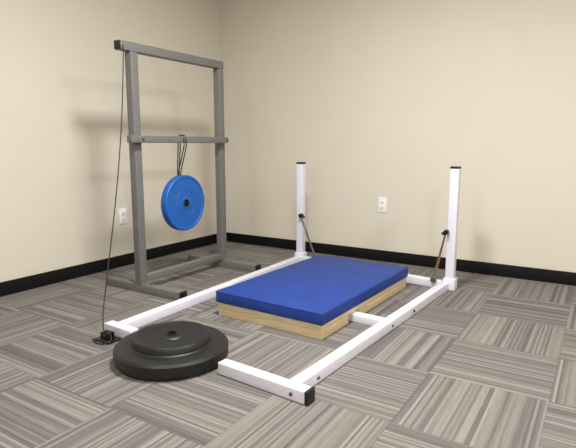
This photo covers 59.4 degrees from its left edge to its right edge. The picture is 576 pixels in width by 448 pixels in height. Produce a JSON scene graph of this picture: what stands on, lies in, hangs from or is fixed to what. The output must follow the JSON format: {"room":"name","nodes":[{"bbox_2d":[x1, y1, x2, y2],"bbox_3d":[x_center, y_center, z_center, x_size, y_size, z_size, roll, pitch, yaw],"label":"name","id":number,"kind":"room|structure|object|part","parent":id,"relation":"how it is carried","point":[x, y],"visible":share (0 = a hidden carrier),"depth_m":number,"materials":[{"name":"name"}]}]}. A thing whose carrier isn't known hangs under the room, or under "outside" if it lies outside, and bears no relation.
{"room":"exercise room","nodes":[
{"label":"exercise room","id":0,"kind":"room"},
{"bbox_2d":[0,0,219,281],"bbox_3d":[-2.513,-0.744,2.651,0.120,2.750,6.840,6,10,32],"label":"wall","id":1,"kind":"structure","parent":0,"point":[61,68],"depth_m":4.04,"materials":[{"name":"paint"}]},
{"bbox_2d":[0,234,216,296],"bbox_3d":[-2.459,0.570,2.822,0.008,0.102,6.600,6,10,32],"label":"baseboard","id":2,"kind":"structure","parent":1,"relation":"attached to","point":[13,286],"depth_m":4.14,"materials":[{"name":"rubber"}]},
{"bbox_2d":[119,208,126,223],"bbox_3d":[-1.430,-0.068,4.380,0.012,0.134,0.080,6,10,32],"label":"wall outlet","id":3,"kind":"object","parent":1,"relation":"attached to","point":[122,212],"visible":1,"depth_m":4.38,"materials":[{"name":"plastic"}]},
{"bbox_2d":[0,242,575,447],"bbox_3d":[0.164,0.924,1.213,6.440,0.100,6.840,6,10,32],"label":"floor","id":4,"kind":"structure","parent":0,"point":[490,362],"depth_m":2.31,"materials":[{"name":"carpet"}]},
{"bbox_2d":[94,329,120,344],"bbox_3d":[-0.981,0.605,2.744,0.120,0.056,0.085,6,10,32],"label":"pulley","id":5,"kind":"object","parent":4,"relation":"on","point":[105,336],"visible":0.98,"depth_m":2.73,"materials":[{"name":"black plastic"}]},
{"bbox_2d":[104,320,137,337],"bbox_3d":[-0.929,0.593,2.816,0.230,0.058,0.058,6,11,35],"label":"front foot","id":6,"kind":"object","parent":4,"relation":"on","point":[121,330],"visible":0.63,"depth_m":2.79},
{"bbox_2d":[113,321,227,380],"bbox_3d":[-0.578,0.603,2.518,0.558,0.130,0.558,6,10,32],"label":"weight plate","id":7,"kind":"object","parent":4,"relation":"on","point":[169,350],"visible":1,"depth_m":2.37,"materials":[{"name":"rubber"}]},
{"bbox_2d":[107,40,260,299],"bbox_3d":[-0.823,-0.418,3.869,0.790,1.731,1.061,6,10,32],"label":"frame","id":8,"kind":"object","parent":4,"relation":"on","point":[141,284],"visible":0.85,"depth_m":3.64,"materials":[{"name":"metal"}]},
{"bbox_2d":[92,44,123,343],"bbox_3d":[-1.071,-0.283,3.011,0.120,1.726,0.962,-1,9,-9],"label":"cord","id":9,"kind":"object","parent":8,"relation":"hanging from","point":[122,44],"visible":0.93,"depth_m":3.04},
{"bbox_3d":[-1.055,-0.308,3.053,0.062,1.690,0.876,-1,9,-8],"label":"cord","id":10,"kind":"part","parent":9,"relation":"part of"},
{"bbox_3d":[-1.060,-0.366,3.532,0.062,1.608,0.062,6,10,32],"label":"post","id":11,"kind":"part","parent":8,"relation":"part of","materials":[{"name":"grey metal"}]},
{"bbox_2d":[177,134,186,174],"bbox_3d":[-0.805,-0.425,3.842,0.088,0.504,0.035,6,10,32],"label":"strap","id":12,"kind":"object","parent":8,"relation":"hanging from","point":[178,151],"visible":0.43,"depth_m":3.83,"materials":[{"name":"black fabric"}]},
{"bbox_2d":[161,175,204,230],"bbox_3d":[-0.801,-0.163,3.875,0.063,0.424,0.424,6,10,32],"label":"bumper plate","id":13,"kind":"object","parent":12,"relation":"hanging from","point":[182,199],"visible":1,"depth_m":3.83,"materials":[{"name":"blue plastic"}]},
{"bbox_3d":[-0.576,-0.485,4.294,0.062,1.608,0.062,6,10,32],"label":"post","id":14,"kind":"part","parent":8,"relation":"part of","materials":[{"name":"grey metal"}]},
{"bbox_2d":[119,256,301,327],"bbox_3d":[-0.410,0.450,3.731,0.058,0.058,2.070,5,10,31],"label":"rail","id":15,"kind":"object","parent":4,"relation":"on","point":[147,317],"visible":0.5,"depth_m":3.31,"materials":[{"name":"white metal"}]},
{"bbox_2d":[218,359,310,403],"bbox_3d":[-0.112,0.686,2.221,0.486,0.058,0.058,6,11,35],"label":"front foot","id":16,"kind":"object","parent":4,"relation":"on","point":[272,383],"visible":0.87,"depth_m":2.19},
{"bbox_2d":[304,387,314,405],"bbox_3d":[0.090,0.709,2.076,0.016,0.060,0.060,6,11,34],"label":"end cap","id":17,"kind":"object","parent":16,"relation":"attached to","point":[309,395],"visible":1,"depth_m":2.06,"materials":[{"name":"black plastic"}]},
{"bbox_2d":[294,252,306,256],"bbox_3d":[0.117,0.299,4.610,0.086,0.085,0.086,6,10,32],"label":"bracket","id":18,"kind":"object","parent":4,"relation":"on","point":[296,253],"visible":0.35,"depth_m":4.58,"materials":[{"name":"white metal"}]},
{"bbox_2d":[296,164,305,252],"bbox_3d":[0.117,-0.098,4.548,0.062,0.883,0.062,6,10,32],"label":"upright","id":19,"kind":"object","parent":4,"relation":"on","point":[301,168],"visible":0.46,"depth_m":4.52,"materials":[{"name":"white metal"}]},
{"bbox_2d":[228,284,383,325],"bbox_3d":[0.071,0.521,3.300,1.226,0.050,0.060,7,11,36],"label":"member","id":20,"kind":"object","parent":4,"relation":"on","point":[358,317],"visible":0.26,"depth_m":2.99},
{"bbox_2d":[216,255,407,339],"bbox_3d":[0.220,0.444,3.446,0.813,0.158,1.288,6,10,32],"label":"platform","id":21,"kind":"object","parent":4,"relation":"on","point":[314,297],"visible":0.98,"depth_m":3.11,"materials":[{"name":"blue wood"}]},
{"bbox_2d":[291,281,448,386],"bbox_3d":[0.600,0.573,2.942,0.058,0.058,1.953,6,11,35],"label":"rail","id":22,"kind":"object","parent":4,"relation":"on","point":[324,367],"visible":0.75,"depth_m":2.63,"materials":[{"name":"white metal"}]},
{"bbox_2d":[301,256,442,286],"bbox_3d":[0.638,0.384,4.155,1.306,0.058,0.058,7,11,39],"label":"rail","id":23,"kind":"object","parent":4,"relation":"on","point":[413,279],"visible":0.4,"depth_m":3.83,"materials":[{"name":"white metal"}]},
{"bbox_2d":[430,276,436,281],"bbox_3d":[1.076,0.410,3.737,0.040,0.035,0.028,6,10,32],"label":"brace lug","id":24,"kind":"object","parent":23,"relation":"attached to","point":[432,279],"visible":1,"depth_m":3.73,"materials":[{"name":"metal"}]},
{"bbox_2d":[433,235,445,275],"bbox_3d":[1.105,0.236,3.686,0.089,0.348,0.014,7,11,39],"label":"rod","id":25,"kind":"object","parent":24,"relation":"attached to","point":[444,237],"visible":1,"depth_m":3.67,"materials":[{"name":"metal"}]},
{"bbox_2d":[433,249,442,276],"bbox_3d":[1.096,0.286,3.701,0.063,0.212,0.024,7,12,39],"label":"spring","id":26,"kind":"object","parent":25,"relation":"attached to","point":[439,249],"visible":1,"depth_m":3.69,"materials":[{"name":"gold metal"}]},
{"bbox_3d":[0.237,0.294,4.479,0.040,0.035,0.028,6,10,32],"label":"brace lug","id":27,"kind":"object","parent":23,"relation":"on","visible":0},
{"bbox_2d":[301,218,314,254],"bbox_3d":[0.177,0.111,4.482,0.148,0.350,0.014,5,10,28],"label":"rod","id":28,"kind":"object","parent":27,"relation":"attached to","point":[301,218],"visible":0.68,"depth_m":4.48,"materials":[{"name":"metal"}]},
{"bbox_2d":[443,277,456,290],"bbox_3d":[1.193,0.438,3.721,0.086,0.085,0.086,6,10,32],"label":"bracket","id":29,"kind":"object","parent":4,"relation":"on","point":[452,282],"visible":0.59,"depth_m":3.68,"materials":[{"name":"white metal"}]},
{"bbox_2d":[219,0,575,272],"bbox_3d":[2.000,-0.919,3.773,6.320,2.750,0.120,6,10,32],"label":"wall","id":30,"kind":"structure","parent":0,"point":[377,98],"depth_m":4.33,"materials":[{"name":"paint"}]},
{"bbox_2d":[378,197,386,211],"bbox_3d":[0.847,-0.172,4.543,0.080,0.134,0.012,6,10,32],"label":"wall outlet","id":31,"kind":"object","parent":30,"relation":"attached to","point":[382,202],"visible":1,"depth_m":4.54,"materials":[{"name":"plastic"}]},
{"bbox_2d":[226,232,575,285],"bbox_3d":[1.915,0.392,3.956,6.184,0.102,0.008,6,10,32],"label":"baseboard","id":32,"kind":"structure","parent":30,"relation":"attached to","point":[511,271],"depth_m":4.44,"materials":[{"name":"rubber"}]},
{"bbox_2d":[445,166,460,278],"bbox_3d":[1.193,0.034,3.658,0.064,0.898,0.064,6,10,32],"label":"upright","id":33,"kind":"object","parent":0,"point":[455,174],"depth_m":3.62,"materials":[{"name":"white metal"}]},
{"bbox_3d":[1.193,-0.402,3.590,0.064,0.016,0.064,6,10,32],"label":"upright cap","id":34,"kind":"part","parent":33,"relation":"part of","materials":[{"name":"black plastic"}]}
]}

